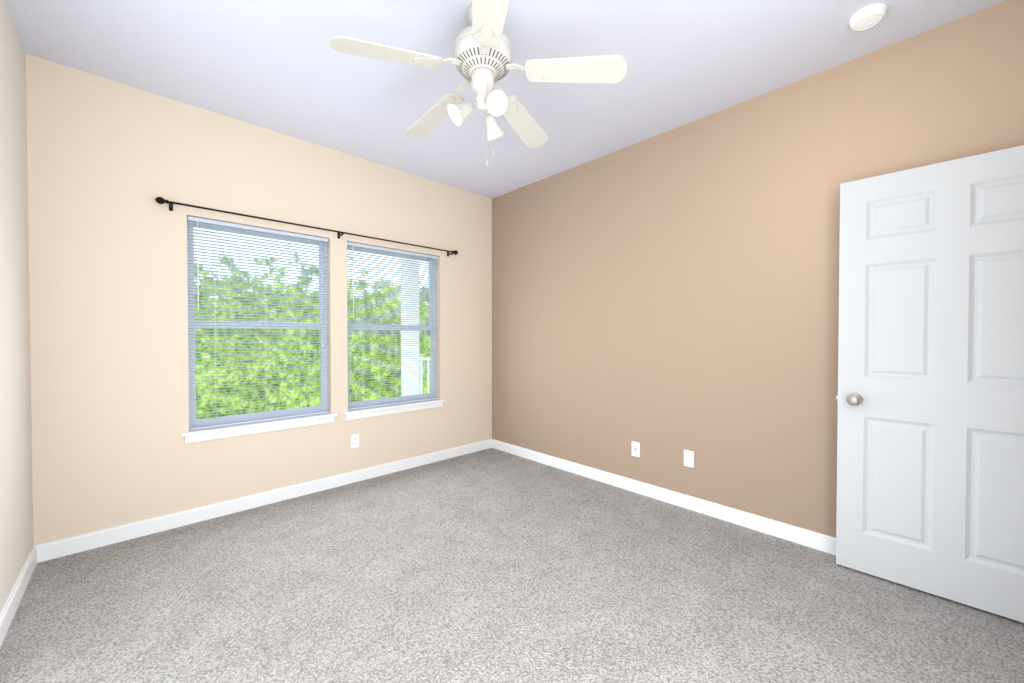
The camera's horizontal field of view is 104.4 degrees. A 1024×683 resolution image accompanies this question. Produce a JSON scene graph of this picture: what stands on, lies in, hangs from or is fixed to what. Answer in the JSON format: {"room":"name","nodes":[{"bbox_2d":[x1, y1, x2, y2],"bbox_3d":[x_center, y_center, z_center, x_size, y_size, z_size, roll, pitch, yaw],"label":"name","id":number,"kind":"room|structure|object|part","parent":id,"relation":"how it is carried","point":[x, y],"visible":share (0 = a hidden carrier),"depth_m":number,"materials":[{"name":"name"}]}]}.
{"room":"empty bedroom","nodes":[
{"label":"empty bedroom","id":0,"kind":"room"},
{"bbox_2d":[0,0,33,612],"bbox_3d":[-1.284,-0.148,0.641,0.150,2.750,4.000,-1,1,-43],"label":"wall","id":1,"kind":"structure","parent":0,"point":[16,515],"depth_m":1.87,"materials":[{"name":"white paint"}]},
{"bbox_2d":[0,546,36,646],"bbox_3d":[-1.272,1.178,0.765,0.013,0.095,3.837,-1,1,-43],"label":"baseboard","id":2,"kind":"structure","parent":1,"relation":"attached to","point":[9,609],"depth_m":1.80,"materials":[{"name":"white wood"}]},
{"bbox_2d":[26,54,491,544],"bbox_3d":[-1.466,-0.184,3.327,3.580,2.750,0.150,-1,1,-43],"label":"wall","id":3,"kind":"structure","parent":0,"point":[109,161],"depth_m":2.53,"materials":[{"name":"beige paint"}]},
{"bbox_2d":[187,216,328,429],"bbox_3d":[-1.853,-0.123,2.968,0.898,1.423,0.120,-1,1,-43],"label":"window","id":4,"kind":"structure","parent":3,"relation":"in","point":[194,323],"depth_m":2.89,"materials":[{"name":"white plastic"}]},
{"bbox_2d":[197,222,216,425],"bbox_3d":[-2.062,-0.111,2.688,0.026,1.379,0.102,0,1,29],"label":"blind cord","id":5,"kind":"object","parent":4,"relation":"hanging from","point":[214,302],"depth_m":2.65,"materials":[{"name":"white fabric"}]},
{"bbox_2d":[264,235,266,391],"bbox_3d":[-1.822,-0.114,2.935,0.002,1.379,0.027,-1,1,-43],"label":"blind cord","id":6,"kind":"object","parent":4,"relation":"hanging from","point":[264,235],"depth_m":2.93,"materials":[{"name":"white fabric"}]},
{"bbox_2d":[308,239,322,412],"bbox_3d":[-1.561,-0.117,3.165,0.103,1.379,0.026,0,1,-28],"label":"blind cord","id":7,"kind":"object","parent":4,"relation":"hanging from","point":[309,239],"depth_m":3.16,"materials":[{"name":"white fabric"}]},
{"bbox_2d":[181,413,337,442],"bbox_3d":[-1.812,0.624,2.935,0.978,0.070,0.120,-1,1,-43],"label":"sill","id":8,"kind":"structure","parent":3,"relation":"attached to","point":[198,435],"depth_m":2.85,"materials":[{"name":"white wood"}]},
{"bbox_2d":[34,439,491,562],"bbox_3d":[-1.410,1.144,3.286,3.280,0.095,0.013,-1,1,-43],"label":"baseboard","id":9,"kind":"structure","parent":3,"relation":"attached to","point":[78,543],"depth_m":2.74,"materials":[{"name":"white wood"}]},
{"bbox_2d":[155,197,457,256],"bbox_3d":[-1.383,-0.874,3.227,2.264,0.058,0.097,-1,1,-43],"label":"curtain rod","id":10,"kind":"object","parent":3,"relation":"attached to","point":[160,200],"visible":1,"depth_m":2.91,"materials":[{"name":"black metal"}]},
{"bbox_2d":[351,434,358,448],"bbox_3d":[-1.329,0.844,3.363,0.070,0.115,0.008,-1,1,-43],"label":"electrical outlet","id":11,"kind":"object","parent":3,"relation":"attached to","point":[354,440],"visible":1,"depth_m":3.36,"materials":[{"name":"white plastic"}]},
{"bbox_2d":[347,242,437,409],"bbox_3d":[-1.099,-0.132,3.683,0.908,1.423,0.120,-1,1,-43],"label":"window","id":12,"kind":"structure","parent":3,"relation":"in","point":[431,326],"depth_m":3.64,"materials":[{"name":"white plastic"}]},
{"bbox_2d":[353,246,363,315],"bbox_3d":[-1.311,-0.120,3.398,0.026,1.379,0.104,0,1,29],"label":"blind cord","id":13,"kind":"object","parent":12,"relation":"hanging from","point":[353,246],"depth_m":3.35,"materials":[{"name":"white fabric"}]},
{"bbox_2d":[395,291,396,402],"bbox_3d":[-1.067,-0.124,3.650,0.002,1.379,0.027,-1,1,-43],"label":"blind cord","id":14,"kind":"object","parent":12,"relation":"hanging from","point":[396,300],"depth_m":3.64,"materials":[{"name":"white fabric"}]},
{"bbox_2d":[424,257,434,398],"bbox_3d":[-0.804,-0.127,3.882,0.104,1.379,0.026,0,1,-28],"label":"blind cord","id":15,"kind":"object","parent":12,"relation":"hanging from","point":[425,257],"depth_m":3.84,"materials":[{"name":"white fabric"}]},
{"bbox_2d":[343,399,445,419],"bbox_3d":[-1.058,0.615,3.649,0.988,0.070,0.120,-1,1,-43],"label":"sill","id":16,"kind":"structure","parent":3,"relation":"attached to","point":[381,410],"depth_m":3.57,"materials":[{"name":"white wood"}]},
{"bbox_2d":[5,0,1005,198],"bbox_3d":[-0.091,-1.599,1.856,3.580,0.120,4.150,-1,1,-43],"label":"ceiling","id":17,"kind":"structure","parent":0,"point":[282,67],"depth_m":2.17,"materials":[{"name":"white paint"}]},
{"bbox_2d":[330,0,626,166],"bbox_3d":[-0.173,-1.171,1.899,1.251,0.738,1.199,-1,1,-43],"label":"fan","id":18,"kind":"object","parent":17,"relation":"hanging from","point":[481,60],"visible":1,"depth_m":1.78,"materials":[{"name":"white wood"}]},
{"bbox_3d":[-0.136,-1.316,1.858,0.279,0.446,0.279,-1,1,-43],"label":"motor","id":19,"kind":"part","parent":18,"relation":"part of","materials":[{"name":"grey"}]},
{"bbox_2d":[849,2,886,30],"bbox_3d":[1.674,-1.519,1.869,0.136,0.042,0.136,-1,1,-43],"label":"smoke detector","id":20,"kind":"object","parent":17,"relation":"attached to","point":[868,16],"visible":1,"depth_m":1.84,"materials":[{"name":"white plastic"}]},
{"bbox_2d":[0,448,1023,682],"bbox_3d":[-0.091,1.270,1.895,3.580,0.120,4.150,-1,1,-43],"label":"floor","id":21,"kind":"structure","parent":0,"point":[490,565],"depth_m":1.84,"materials":[{"name":"grey carpet"}]},
{"bbox_2d":[492,0,1023,537],"bbox_3d":[1.206,-0.180,3.000,0.150,2.750,4.000,-1,1,-43],"label":"wall","id":22,"kind":"structure","parent":0,"point":[666,298],"depth_m":2.66,"materials":[{"name":"beige paint"}]},
{"bbox_2d":[632,441,639,456],"bbox_3d":[0.975,0.852,3.137,0.016,0.115,0.070,-1,1,-43],"label":"electrical outlet","id":23,"kind":"object","parent":22,"relation":"attached to","point":[636,449],"visible":1,"depth_m":3.13,"materials":[{"name":"white plastic"}]},
{"bbox_2d":[492,439,835,554],"bbox_3d":[1.099,1.148,3.012,0.013,0.095,3.837,-1,1,-43],"label":"baseboard","id":24,"kind":"structure","parent":22,"relation":"attached to","point":[809,538],"depth_m":2.82,"materials":[{"name":"white wood"}]},
{"bbox_2d":[684,450,693,467],"bbox_3d":[1.263,0.838,2.838,0.008,0.115,0.070,-1,1,-43],"label":"electrical outlet","id":25,"kind":"object","parent":22,"relation":"attached to","point":[688,458],"visible":1,"depth_m":2.83,"materials":[{"name":"white plastic"}]},
{"bbox_3d":[1.285,-0.145,0.423,3.280,2.750,0.150,-1,1,-43],"label":"wall","id":26,"kind":"structure","parent":0,"visible":0},
{"bbox_2d":[836,145,1023,622],"bbox_3d":[2.039,0.182,1.845,0.181,2.030,0.829,-1,1,-45],"label":"door","id":27,"kind":"structure","parent":26,"relation":"in","point":[930,459],"depth_m":1.87,"materials":[{"name":"white paint"},{"name":"brushed nickel"}]},
{"label":"outside","id":28,"kind":"structure","parent":0,"visible":0},
{"bbox_2d":[194,228,429,418],"bbox_3d":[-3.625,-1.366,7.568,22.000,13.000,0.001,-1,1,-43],"label":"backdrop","id":29,"kind":"structure","parent":28,"point":[201,393],"depth_m":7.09,"materials":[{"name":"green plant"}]},
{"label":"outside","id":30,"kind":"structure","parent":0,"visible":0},
{"bbox_2d":[401,258,429,395],"bbox_3d":[-0.312,0.059,5.740,2.730,4.200,0.160,-1,1,-43],"label":"porch","id":31,"kind":"object","parent":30,"point":[417,368],"depth_m":4.80,"materials":[{"name":"white paint"}]}
]}

